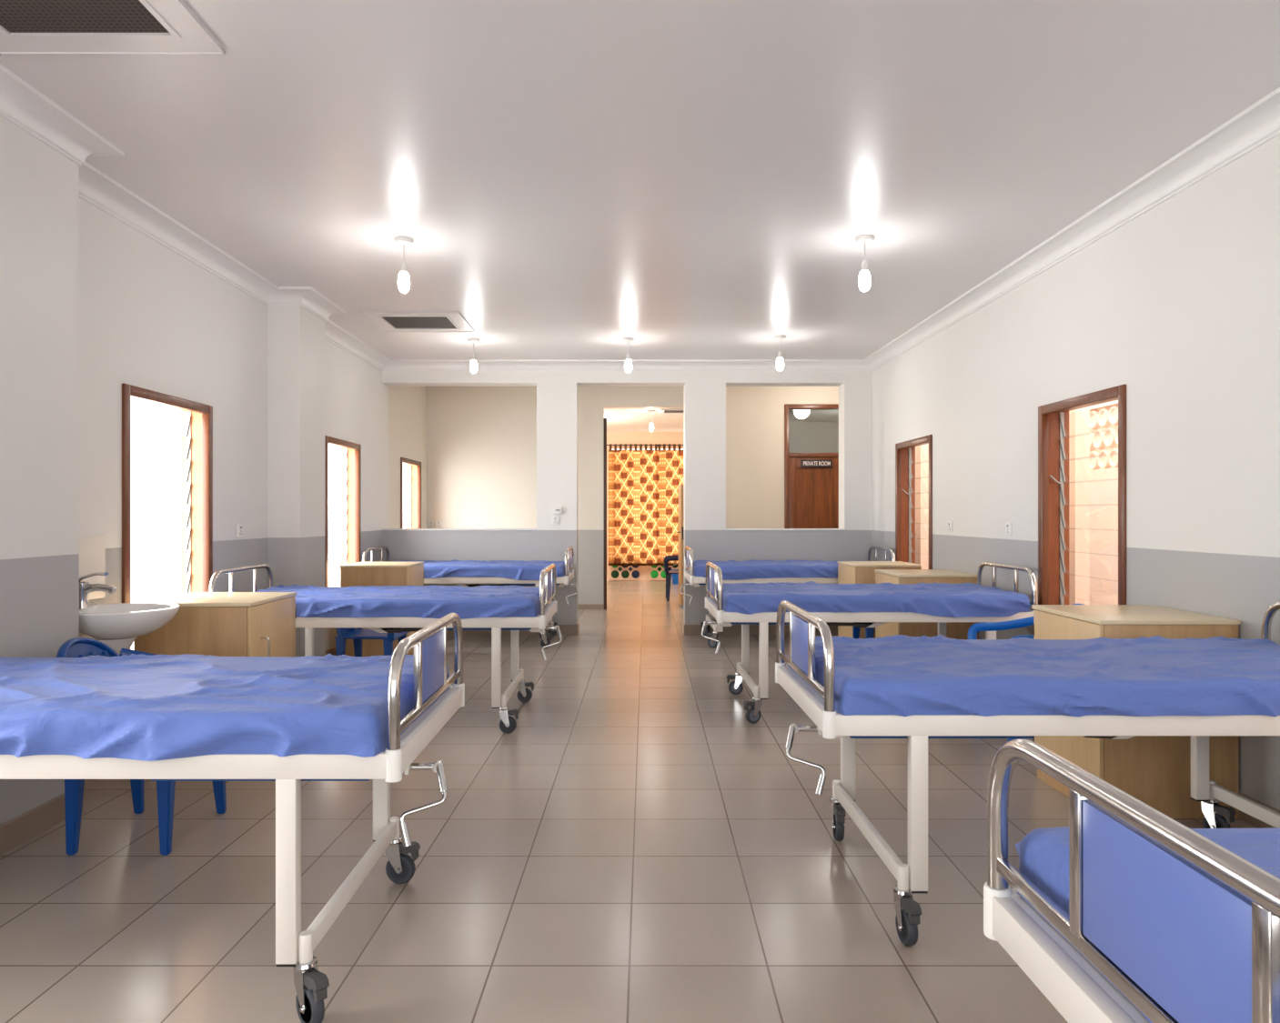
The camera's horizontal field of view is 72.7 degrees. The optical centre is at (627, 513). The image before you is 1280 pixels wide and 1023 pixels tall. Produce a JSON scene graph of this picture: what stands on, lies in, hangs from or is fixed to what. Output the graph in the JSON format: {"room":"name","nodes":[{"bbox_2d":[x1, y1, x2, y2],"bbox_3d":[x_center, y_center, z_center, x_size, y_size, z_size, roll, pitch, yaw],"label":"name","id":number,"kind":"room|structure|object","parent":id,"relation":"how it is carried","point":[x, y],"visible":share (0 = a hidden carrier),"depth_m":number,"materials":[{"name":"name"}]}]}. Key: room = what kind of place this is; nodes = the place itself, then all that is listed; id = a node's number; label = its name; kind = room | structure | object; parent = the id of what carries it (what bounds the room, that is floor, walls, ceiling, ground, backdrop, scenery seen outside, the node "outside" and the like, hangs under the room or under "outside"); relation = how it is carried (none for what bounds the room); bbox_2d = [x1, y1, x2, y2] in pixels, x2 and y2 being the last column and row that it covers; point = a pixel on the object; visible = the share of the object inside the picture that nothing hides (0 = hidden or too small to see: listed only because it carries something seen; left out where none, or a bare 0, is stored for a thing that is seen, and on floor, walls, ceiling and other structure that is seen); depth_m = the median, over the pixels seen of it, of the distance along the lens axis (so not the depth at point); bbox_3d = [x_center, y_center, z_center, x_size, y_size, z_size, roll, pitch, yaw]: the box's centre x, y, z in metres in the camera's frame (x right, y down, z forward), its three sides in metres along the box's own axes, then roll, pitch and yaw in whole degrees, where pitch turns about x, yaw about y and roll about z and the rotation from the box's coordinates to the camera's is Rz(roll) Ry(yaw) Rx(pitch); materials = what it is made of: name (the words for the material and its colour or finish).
{"room":"hospital room","nodes":[
{"label":"hospital room","id":0,"kind":"room"},
{"bbox_2d":[0,115,388,825],"bbox_3d":[-2.630,-0.193,3.925,0.420,3.005,11.450,0,0,0],"label":"wall","id":1,"kind":"structure","parent":0,"point":[91,305],"depth_m":4.51,"materials":[{"name":"white paint"}]},
{"bbox_2d":[79,536,105,600],"bbox_3d":[-2.654,0.269,4.133,0.012,0.312,0.545,0,0,0],"label":"backsplash","id":2,"kind":"structure","parent":1,"relation":"attached to","point":[92,549],"depth_m":4.30,"materials":[{"name":"white tile"}]},
{"bbox_2d":[79,603,180,655],"bbox_3d":[-2.408,0.607,4.125,0.505,0.322,0.480,0,0,0],"label":"basin","id":3,"kind":"object","parent":1,"relation":"attached to","point":[116,626],"visible":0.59,"depth_m":4.02,"materials":[{"name":"white ceramic"}]},
{"bbox_2d":[79,572,116,608],"bbox_3d":[-2.519,0.361,4.115,0.191,0.169,0.060,0,0,0],"label":"tap","id":4,"kind":"object","parent":3,"relation":"on","point":[85,588],"visible":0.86,"depth_m":4.10,"materials":[{"name":"silver metal"}]},
{"bbox_2d":[121,383,212,649],"bbox_3d":[-2.727,0.097,5.055,0.206,1.567,0.990,0,0,0],"label":"window","id":5,"kind":"structure","parent":1,"relation":"in","point":[196,418],"depth_m":5.49,"materials":[{"name":"brown wood"}]},
{"bbox_2d":[236,524,243,537],"bbox_3d":[-2.652,0.115,5.950,0.016,0.088,0.088,0,0,0],"label":"wall socket","id":6,"kind":"object","parent":1,"relation":"attached to","point":[239,527],"visible":1,"depth_m":5.94,"materials":[{"name":"white plastic"}]},
{"bbox_2d":[0,622,579,855],"bbox_3d":[-1.599,1.255,3.925,2.122,0.110,11.450,0,0,0],"label":"baseboard","id":7,"kind":"structure","parent":1,"relation":"attached to","point":[15,831],"depth_m":3.57,"materials":[{"name":"tile"}]},
{"bbox_2d":[324,435,361,587],"bbox_3d":[-2.727,0.097,8.115,0.206,1.567,1.010,0,0,0],"label":"window","id":8,"kind":"structure","parent":1,"relation":"in","point":[350,452],"depth_m":8.57,"materials":[{"name":"brown wood"}]},
{"bbox_2d":[0,63,1279,372],"bbox_3d":[-0.010,-1.591,3.800,5.300,0.108,11.200,0,0,0],"label":"crown molding","id":9,"kind":"structure","parent":1,"relation":"attached to","point":[21,104],"depth_m":4.94,"materials":[{"name":"paint"}]},
{"bbox_2d":[388,386,426,528],"bbox_3d":[-2.840,-0.265,10.850,0.180,3.150,2.400,0,0,0],"label":"wall","id":10,"kind":"structure","parent":0,"point":[407,405],"depth_m":10.65,"materials":[{"name":"beige paint"}]},
{"bbox_2d":[400,457,421,528],"bbox_3d":[-2.817,0.097,11.010,0.206,1.567,1.020,0,0,0],"label":"window","id":11,"kind":"structure","parent":10,"relation":"in","point":[413,467],"depth_m":11.47,"materials":[{"name":"brown wood"}]},
{"bbox_2d":[382,372,871,624],"bbox_3d":[-0.010,-0.265,9.523,5.300,3.150,0.254,0,0,0],"label":"wall partition","id":12,"kind":"structure","parent":0,"point":[704,393],"depth_m":9.40,"materials":[{"name":"white paint"}]},
{"bbox_2d":[551,516,559,524],"bbox_3d":[-0.785,0.075,9.388,0.088,0.088,0.016,0,0,0],"label":"wall socket","id":13,"kind":"object","parent":12,"relation":"attached to","point":[555,520],"visible":1,"depth_m":9.39,"materials":[{"name":"grey plastic"}]},
{"bbox_2d":[553,506,562,514],"bbox_3d":[-0.755,-0.035,9.380,0.100,0.084,0.032,0,0,0],"label":"control box","id":14,"kind":"object","parent":12,"relation":"attached to","point":[557,510],"visible":1,"depth_m":9.37,"materials":[{"name":"white plastic"}]},
{"bbox_2d":[382,528,844,530],"bbox_3d":[-0.159,0.172,9.525,5.003,0.018,0.274,0,0,0],"label":"trim ledge","id":15,"kind":"object","parent":12,"relation":"on","point":[383,529],"visible":0.76,"depth_m":9.39,"materials":[{"name":"paint"}]},
{"bbox_2d":[0,581,1258,1022],"bbox_3d":[0.600,1.335,7.600,8.000,0.050,19.400,0,0,0],"label":"floor","id":16,"kind":"structure","parent":0,"point":[638,849],"depth_m":3.17,"materials":[{"name":"tile"}]},
{"bbox_2d":[56,637,226,856],"bbox_3d":[-2.009,0.910,3.570,0.565,0.801,0.567,0,0,0],"label":"chair","id":17,"kind":"object","parent":16,"relation":"on","point":[76,647],"visible":0.12,"depth_m":3.35,"materials":[{"name":"blue plastic"}]},
{"bbox_2d":[134,592,296,656],"bbox_3d":[-2.212,0.883,4.760,0.647,0.853,0.628,0,0,0],"label":"base cabinet","id":18,"kind":"object","parent":16,"relation":"on","point":[217,624],"visible":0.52,"depth_m":4.45,"materials":[{"name":"brown wood"}]},
{"bbox_2d":[0,613,464,1022],"bbox_3d":[-1.543,0.824,2.642,2.105,0.972,0.960,0,0,0],"label":"hospital bed","id":19,"kind":"object","parent":16,"relation":"on","point":[295,949],"visible":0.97,"depth_m":2.22,"materials":[{"name":"white metal"}]},
{"bbox_2d":[0,654,450,761],"bbox_3d":[-1.585,0.558,2.658,1.916,0.164,0.974,0,0,0],"label":"mattress","id":20,"kind":"object","parent":19,"relation":"on","point":[145,708],"visible":0.94,"depth_m":2.28,"materials":[{"name":"blue fabric"}]},
{"bbox_2d":[384,747,402,783],"bbox_3d":[-0.601,0.643,2.231,0.043,0.081,0.043,0,0,0],"label":"socket","id":21,"kind":"object","parent":19,"relation":"attached to","point":[393,756],"depth_m":2.21,"materials":[{"name":"white plastic"}]},
{"bbox_2d":[452,683,464,707],"bbox_3d":[-0.601,0.643,3.089,0.043,0.081,0.043,0,0,0],"label":"socket","id":22,"kind":"object","parent":19,"relation":"attached to","point":[461,686],"depth_m":3.08,"materials":[{"name":"white plastic"}]},
{"bbox_2d":[335,627,410,656],"bbox_3d":[-1.999,0.938,6.660,0.565,0.745,0.567,0,0,0],"label":"chair","id":23,"kind":"object","parent":16,"relation":"on","point":[357,635],"visible":0.34,"depth_m":6.47,"materials":[{"name":"blue plastic"}]},
{"bbox_2d":[339,562,424,656],"bbox_3d":[-2.222,0.883,7.990,0.647,0.853,0.628,0,0,0],"label":"base cabinet","id":24,"kind":"object","parent":16,"relation":"on","point":[377,574],"visible":0.4,"depth_m":7.68,"materials":[{"name":"brown wood"}]},
{"bbox_2d":[208,564,562,734],"bbox_3d":[-1.452,0.824,5.615,2.097,0.972,0.927,0,0,0],"label":"hospital bed","id":25,"kind":"object","parent":16,"relation":"on","point":[548,579],"visible":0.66,"depth_m":5.17,"materials":[{"name":"silver metal"}]},
{"bbox_2d":[255,584,539,619],"bbox_3d":[-1.495,0.558,5.609,1.912,0.164,0.979,0,0,0],"label":"mattress","id":26,"kind":"object","parent":25,"relation":"on","point":[435,601],"visible":0.85,"depth_m":5.16,"materials":[{"name":"blue fabric"}]},
{"bbox_2d":[538,614,545,629],"bbox_3d":[-0.511,0.643,5.176,0.043,0.081,0.043,0,0,0],"label":"socket","id":27,"kind":"object","parent":25,"relation":"attached to","point":[541,618],"depth_m":5.16,"materials":[{"name":"white plastic"}]},
{"bbox_2d":[551,600,557,613],"bbox_3d":[-0.511,0.643,6.034,0.043,0.081,0.043,0,0,0],"label":"socket","id":28,"kind":"object","parent":25,"relation":"attached to","point":[552,601],"depth_m":6.02,"materials":[{"name":"white plastic"}]},
{"bbox_2d":[362,545,578,648],"bbox_3d":[-1.537,0.824,8.900,2.097,0.972,0.958,0,0,0],"label":"hospital bed","id":29,"kind":"object","parent":16,"relation":"on","point":[561,581],"visible":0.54,"depth_m":8.43,"materials":[{"name":"silver metal"}]},
{"bbox_2d":[391,559,564,580],"bbox_3d":[-1.579,0.562,8.875,1.928,0.159,0.995,0,0,0],"label":"mattress","id":30,"kind":"object","parent":29,"relation":"on","point":[513,569],"visible":0.75,"depth_m":8.43,"materials":[{"name":"blue fabric"}]},
{"bbox_2d":[564,575,568,584],"bbox_3d":[-0.596,0.643,8.446,0.043,0.081,0.043,0,0,0],"label":"socket","id":31,"kind":"object","parent":29,"relation":"attached to","point":[566,578],"depth_m":8.43,"materials":[{"name":"white plastic"}]},
{"bbox_2d":[609,565,639,580],"bbox_3d":[-0.057,1.070,16.883,0.576,0.440,0.034,0,0,0],"label":"panel","id":32,"kind":"object","parent":16,"relation":"on","point":[616,572],"visible":0.75,"depth_m":16.88,"materials":[{"name":"paint"}]},
{"bbox_2d":[649,565,678,580],"bbox_3d":[0.742,1.070,16.883,0.644,0.440,0.034,0,0,0],"label":"panel","id":33,"kind":"object","parent":16,"relation":"on","point":[656,572],"visible":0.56,"depth_m":16.87,"materials":[{"name":"paint"}]},
{"bbox_2d":[663,555,678,601],"bbox_3d":[0.839,0.910,13.220,0.565,0.801,0.567,0,0,0],"label":"armchair","id":34,"kind":"object","parent":16,"relation":"on","point":[667,559],"visible":0.31,"depth_m":12.99,"materials":[{"name":"grey metal"}]},
{"bbox_2d":[670,564,678,584],"bbox_3d":[0.950,1.118,16.200,0.310,0.384,0.310,0,0,0],"label":"plastic bucket","id":35,"kind":"object","parent":16,"relation":"on","point":[674,577],"visible":0.5,"depth_m":16.10,"materials":[{"name":"plastic"}]},
{"bbox_2d":[680,545,895,647],"bbox_3d":[1.567,0.824,8.921,2.097,0.972,0.961,0,0,0],"label":"hospital bed","id":36,"kind":"object","parent":16,"relation":"on","point":[695,581],"visible":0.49,"depth_m":8.46,"materials":[{"name":"silver metal"}]},
{"bbox_2d":[689,575,694,584],"bbox_3d":[0.626,0.643,8.466,0.043,0.081,0.043,0,0,0],"label":"socket","id":37,"kind":"object","parent":36,"relation":"attached to","point":[691,578],"depth_m":8.45,"materials":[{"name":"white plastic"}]},
{"bbox_2d":[693,559,864,580],"bbox_3d":[1.610,0.561,8.897,1.915,0.162,0.977,0,0,0],"label":"mattress","id":38,"kind":"object","parent":36,"relation":"on","point":[730,569],"visible":0.74,"depth_m":8.44,"materials":[{"name":"blue fabric"}]},
{"bbox_2d":[852,622,873,638],"bbox_3d":[2.239,0.910,7.460,0.565,0.801,0.567,0,0,0],"label":"armchair","id":39,"kind":"object","parent":16,"relation":"on","point":[869,632],"visible":0.02,"depth_m":7.27,"materials":[{"name":"blue plastic"}]},
{"bbox_2d":[701,561,1038,724],"bbox_3d":[1.521,0.824,5.859,2.105,0.972,0.945,0,0,0],"label":"hospital bed","id":40,"kind":"object","parent":16,"relation":"on","point":[713,576],"visible":0.6,"depth_m":5.42,"materials":[{"name":"silver metal"}]},
{"bbox_2d":[716,610,723,624],"bbox_3d":[0.579,0.643,5.436,0.043,0.081,0.043,0,0,0],"label":"socket","id":41,"kind":"object","parent":40,"relation":"attached to","point":[720,613],"depth_m":5.42,"materials":[{"name":"white plastic"}]},
{"bbox_2d":[722,581,1030,617],"bbox_3d":[1.563,0.564,5.864,1.913,0.156,0.980,0,0,0],"label":"mattress","id":42,"kind":"object","parent":40,"relation":"on","point":[942,599],"visible":0.9,"depth_m":5.42,"materials":[{"name":"blue fabric"}]},
{"bbox_2d":[837,561,921,638],"bbox_3d":[2.307,0.883,8.080,0.647,0.853,0.628,0,0,0],"label":"base cabinet","id":43,"kind":"object","parent":16,"relation":"on","point":[849,572],"visible":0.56,"depth_m":7.83,"materials":[{"name":"brown wood"}]},
{"bbox_2d":[874,569,977,639],"bbox_3d":[2.307,0.883,6.820,0.647,0.853,0.628,0,0,0],"label":"base cabinet","id":44,"kind":"object","parent":16,"relation":"on","point":[957,630],"visible":0.35,"depth_m":6.51,"materials":[{"name":"brown wood"}]},
{"bbox_2d":[915,406,1089,604],"bbox_3d":[3.150,0.060,7.700,0.100,2.500,3.360,0,0,0],"label":"wall","id":45,"kind":"structure","parent":16,"relation":"on","point":[1079,419],"depth_m":6.02,"materials":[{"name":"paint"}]},
{"bbox_2d":[967,604,1083,741],"bbox_3d":[2.309,0.910,4.920,0.565,0.801,0.567,0,0,0],"label":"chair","id":46,"kind":"object","parent":16,"relation":"on","point":[976,628],"visible":0.13,"depth_m":5.18,"materials":[{"name":"blue plastic"}]},
{"bbox_2d":[775,600,1279,946],"bbox_3d":[1.559,0.824,3.060,2.098,0.972,0.970,0,0,0],"label":"hospital bed","id":47,"kind":"object","parent":16,"relation":"on","point":[912,878],"visible":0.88,"depth_m":2.65,"materials":[{"name":"silver metal"}]},
{"bbox_2d":[775,663,786,684],"bbox_3d":[0.618,0.643,3.519,0.043,0.081,0.043,0,0,0],"label":"socket","id":48,"kind":"object","parent":47,"relation":"attached to","point":[777,665],"depth_m":3.50,"materials":[{"name":"white plastic"}]},
{"bbox_2d":[822,710,836,738],"bbox_3d":[0.618,0.643,2.661,0.043,0.081,0.043,0,0,0],"label":"socket","id":49,"kind":"object","parent":47,"relation":"attached to","point":[829,717],"depth_m":2.64,"materials":[{"name":"white plastic"}]},
{"bbox_2d":[787,634,1279,717],"bbox_3d":[1.602,0.562,3.096,1.912,0.160,0.970,0,0,0],"label":"mattress","id":50,"kind":"object","parent":47,"relation":"on","point":[897,675],"visible":0.91,"depth_m":2.69,"materials":[{"name":"blue fabric"}]},
{"bbox_2d":[983,738,1279,1022],"bbox_3d":[1.542,0.824,1.009,2.097,0.972,0.968,0,0,0],"label":"hospital bed","id":51,"kind":"object","parent":16,"relation":"on","point":[1186,928],"visible":1,"depth_m":1.02,"materials":[{"name":"white plastic"}]},
{"bbox_2d":[983,882,1012,941],"bbox_3d":[0.600,0.643,1.409,0.043,0.081,0.043,0,0,0],"label":"bed post","id":52,"kind":"object","parent":51,"relation":"attached to","point":[993,892],"depth_m":1.40,"materials":[{"name":"white plastic"}]},
{"bbox_2d":[1015,826,1279,1022],"bbox_3d":[1.584,0.560,0.979,1.915,0.163,0.979,0,0,0],"label":"mattress","id":53,"kind":"object","parent":51,"relation":"on","point":[1043,852],"visible":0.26,"depth_m":1.34,"materials":[{"name":"blue fabric"}]},
{"bbox_2d":[1032,604,1240,818],"bbox_3d":[2.307,0.883,4.040,0.647,0.853,0.628,0,0,0],"label":"base cabinet","id":54,"kind":"object","parent":16,"relation":"on","point":[1155,771],"visible":0.44,"depth_m":3.73,"materials":[{"name":"brown wood"}]},
{"bbox_2d":[426,386,838,604],"bbox_3d":[0.575,-0.265,11.975,7.010,3.150,0.150,0,0,0],"label":"wall","id":55,"kind":"structure","parent":0,"point":[481,441],"depth_m":11.90,"materials":[{"name":"beige paint"}]},
{"bbox_2d":[427,521,434,527],"bbox_3d":[-2.690,0.145,11.892,0.088,0.088,0.016,0,0,0],"label":"wall socket","id":56,"kind":"object","parent":55,"relation":"attached to","point":[430,524],"visible":1,"depth_m":11.89,"materials":[{"name":"grey plastic"}]},
{"bbox_2d":[435,521,442,527],"bbox_3d":[-2.585,0.145,11.892,0.088,0.088,0.016,0,0,0],"label":"wall socket","id":57,"kind":"object","parent":55,"relation":"attached to","point":[438,524],"visible":1,"depth_m":11.89,"materials":[{"name":"grey plastic"}]},
{"bbox_2d":[577,604,604,609],"bbox_3d":[-1.540,1.275,11.894,2.420,0.070,0.012,0,0,0],"label":"baseboard","id":58,"kind":"structure","parent":55,"relation":"attached to","point":[579,607],"depth_m":11.89,"materials":[{"name":"tile"}]},
{"bbox_2d":[604,418,606,609],"bbox_3d":[-0.309,0.000,11.975,0.042,2.620,0.170,0,0,0],"label":"door frame","id":59,"kind":"structure","parent":55,"relation":"attached to","point":[605,419],"depth_m":11.89,"materials":[{"name":"brown wood"}]},
{"bbox_2d":[676,484,683,608],"bbox_3d":[0.746,0.450,12.390,0.099,1.720,0.620,0,0,0],"label":"wooden door","id":60,"kind":"structure","parent":55,"relation":"in","point":[680,487],"depth_m":12.10,"materials":[{"name":"wood"}]},
{"bbox_2d":[784,403,838,528],"bbox_3d":[2.603,-0.095,11.921,0.913,2.810,0.159,0,0,0],"label":"door","id":61,"kind":"structure","parent":55,"relation":"in","point":[811,495],"depth_m":11.91,"materials":[{"name":"brown wood"}]},
{"bbox_2d":[801,459,832,468],"bbox_3d":[2.587,-0.685,11.895,0.425,0.120,0.018,0,0,0],"label":"door sign","id":62,"kind":"object","parent":61,"relation":"attached to","point":[805,463],"visible":1,"depth_m":11.89,"materials":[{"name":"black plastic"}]},
{"bbox_2d":[0,0,1279,360],"bbox_3d":[-0.010,-1.695,3.825,5.660,0.100,11.650,0,0,0],"label":"ceiling","id":63,"kind":"structure","parent":0,"point":[570,179],"depth_m":3.83,"materials":[{"name":"paint"}]},
{"bbox_2d":[0,0,225,54],"bbox_3d":[-1.825,-1.637,2.708,0.800,0.017,0.745,0,0,0],"label":"ceiling vent","id":64,"kind":"object","parent":63,"relation":"in","point":[26,26],"visible":1,"depth_m":2.92,"materials":[{"name":"metal"}]},
{"bbox_2d":[393,236,413,292],"bbox_3d":[-1.340,-1.484,5.200,0.110,0.322,0.110,0,0,0],"label":"pendant bulb","id":65,"kind":"object","parent":63,"relation":"hanging from","point":[403,282],"visible":1,"depth_m":5.18,"materials":[{"name":"white glass"}]},
{"bbox_2d":[359,311,474,332],"bbox_3d":[-1.772,-1.637,7.415,0.805,0.017,0.730,0,0,0],"label":"ceiling vent","id":66,"kind":"object","parent":63,"relation":"in","point":[387,321],"visible":1,"depth_m":7.37,"materials":[{"name":"metal"}]},
{"bbox_2d":[467,338,479,373],"bbox_3d":[-1.450,-1.484,8.180,0.110,0.322,0.110,0,0,0],"label":"pendant bulb","id":67,"kind":"object","parent":63,"relation":"hanging from","point":[473,363],"visible":1,"depth_m":8.16,"materials":[{"name":"white glass"}]},
{"bbox_2d":[622,337,634,372],"bbox_3d":[0.005,-1.484,8.150,0.110,0.322,0.110,0,0,0],"label":"pendant bulb","id":68,"kind":"object","parent":63,"relation":"hanging from","point":[628,363],"visible":1,"depth_m":8.13,"materials":[{"name":"white glass"}]},
{"bbox_2d":[774,335,786,371],"bbox_3d":[1.410,-1.484,8.050,0.110,0.322,0.110,0,0,0],"label":"pendant bulb","id":69,"kind":"object","parent":63,"relation":"hanging from","point":[780,361],"visible":1,"depth_m":8.03,"materials":[{"name":"white glass"}]},
{"bbox_2d":[855,234,874,292],"bbox_3d":[1.410,-1.484,5.170,0.110,0.322,0.110,0,0,0],"label":"pendant bulb","id":70,"kind":"object","parent":63,"relation":"hanging from","point":[864,277],"visible":1,"depth_m":5.15,"materials":[{"name":"white glass"}]},
{"bbox_2d":[606,432,683,581],"bbox_3d":[0.150,-0.165,16.990,3.500,2.950,0.180,0,0,0],"label":"wall","id":71,"kind":"structure","parent":0,"point":[612,438],"depth_m":16.90,"materials":[{"name":"paint"}]},
{"bbox_2d":[604,407,838,432],"bbox_3d":[1.300,-1.640,14.550,6.000,0.100,5.100,0,0,0],"label":"ceiling","id":72,"kind":"structure","parent":0,"point":[619,419],"depth_m":14.53,"materials":[{"name":"paint"}]},
{"bbox_2d":[647,410,655,432],"bbox_3d":[0.365,-1.429,13.400,0.110,0.322,0.110,0,0,0],"label":"pendant bulb","id":73,"kind":"object","parent":72,"relation":"hanging from","point":[649,411],"visible":1,"depth_m":13.38,"materials":[{"name":"white glass"}]},
{"bbox_2d":[660,409,683,413],"bbox_3d":[0.805,-1.581,13.400,0.590,0.017,0.500,0,0,0],"label":"ceiling vent","id":74,"kind":"object","parent":72,"relation":"in","point":[662,411],"visible":0.59,"depth_m":13.43,"materials":[{"name":"metal"}]},
{"bbox_2d":[789,422,838,453],"bbox_3d":[3.160,-0.165,13.600,2.280,2.950,3.100,0,0,0],"label":"wall","id":75,"kind":"structure","parent":0,"point":[804,437],"depth_m":15.00,"materials":[{"name":"beige paint"}]},
{"bbox_2d":[871,134,1279,810],"bbox_3d":[2.730,-0.193,3.925,0.180,3.005,11.450,0,0,0],"label":"wall","id":76,"kind":"structure","parent":0,"point":[1178,305],"depth_m":4.37,"materials":[{"name":"white paint"}]},
{"bbox_2d":[895,434,932,569],"bbox_3d":[2.707,0.097,8.030,0.206,1.567,1.020,0,0,0],"label":"window","id":77,"kind":"structure","parent":76,"relation":"in","point":[904,451],"depth_m":8.49,"materials":[{"name":"brown wood"}]},
{"bbox_2d":[947,521,952,532],"bbox_3d":[2.632,0.105,7.100,0.016,0.088,0.088,0,0,0],"label":"wall socket","id":78,"kind":"object","parent":76,"relation":"attached to","point":[950,523],"visible":1,"depth_m":7.08,"materials":[{"name":"grey plastic"}]},
{"bbox_2d":[682,622,1279,828],"bbox_3d":[1.623,1.255,3.925,2.033,0.110,11.450,0,0,0],"label":"baseboard","id":79,"kind":"structure","parent":76,"relation":"attached to","point":[687,629],"depth_m":9.39,"materials":[{"name":"tile"}]},
{"bbox_2d":[1005,523,1011,535],"bbox_3d":[2.632,0.105,6.010,0.016,0.088,0.088,0,0,0],"label":"wall socket","id":80,"kind":"object","parent":76,"relation":"attached to","point":[1008,526],"visible":1,"depth_m":6.00,"materials":[{"name":"grey plastic"}]},
{"bbox_2d":[1038,383,1126,604],"bbox_3d":[2.707,0.097,5.080,0.206,1.567,0.980,0,0,0],"label":"window","id":81,"kind":"structure","parent":76,"relation":"in","point":[1053,418],"depth_m":5.51,"materials":[{"name":"brown wood"}]},
{"bbox_2d":[1089,400,1118,604],"bbox_3d":[4.375,0.160,6.500,0.150,2.700,15.000,0,0,0],"label":"wall","id":82,"kind":"structure","parent":0,"point":[1103,482],"depth_m":7.86,"materials":[{"name":"pink paint"}]},
{"bbox_2d":[1089,405,1118,469],"bbox_3d":[4.367,-0.685,8.482,0.105,0.547,10.335,0,0,0],"label":"trim","id":83,"kind":"structure","parent":82,"relation":"on","point":[1104,418],"depth_m":7.90,"materials":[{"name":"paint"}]},
{"bbox_3d":[0.150,-0.165,14.575,3.740,2.950,5.050,0,0,0],"label":"wall","id":84,"kind":"structure","parent":0,"visible":0},
{"bbox_2d":[606,444,683,445],"bbox_3d":[0.600,-1.320,16.700,2.300,0.021,0.022,0,0,0],"label":"curtain rod","id":85,"kind":"object","parent":84,"relation":"attached to","point":[607,445],"visible":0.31,"depth_m":16.69,"materials":[{"name":"metal"}]},
{"bbox_2d":[608,443,657,565],"bbox_3d":[0.107,-0.169,16.705,0.955,2.338,0.097,0,0,1],"label":"curtain","id":86,"kind":"object","parent":85,"relation":"hanging from","point":[632,474],"visible":1,"depth_m":16.70,"materials":[{"name":"orange fabric"}]},
{"bbox_2d":[657,443,683,565],"bbox_3d":[1.087,-0.169,16.701,1.062,2.338,0.157,0,0,7],"label":"curtain","id":87,"kind":"object","parent":85,"relation":"hanging from","point":[670,462],"visible":0.41,"depth_m":16.70,"materials":[{"name":"orange fabric"}]},
{"label":"outside","id":88,"kind":"structure","parent":0,"visible":0},
{"bbox_2d":[130,564,341,650],"bbox_3d":[0.000,1.400,9.000,24.000,0.060,30.000,0,0,0],"label":"ground","id":89,"kind":"structure","parent":88,"point":[147,584],"depth_m":17.33,"materials":[{"name":"white"}]},
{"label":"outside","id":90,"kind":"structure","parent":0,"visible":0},
{"bbox_2d":[161,406,406,511],"bbox_3d":[-3.213,-0.615,9.476,0.231,1.150,6.855,0,0,-1],"label":"trim","id":91,"kind":"structure","parent":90,"point":[170,418],"depth_m":6.05,"materials":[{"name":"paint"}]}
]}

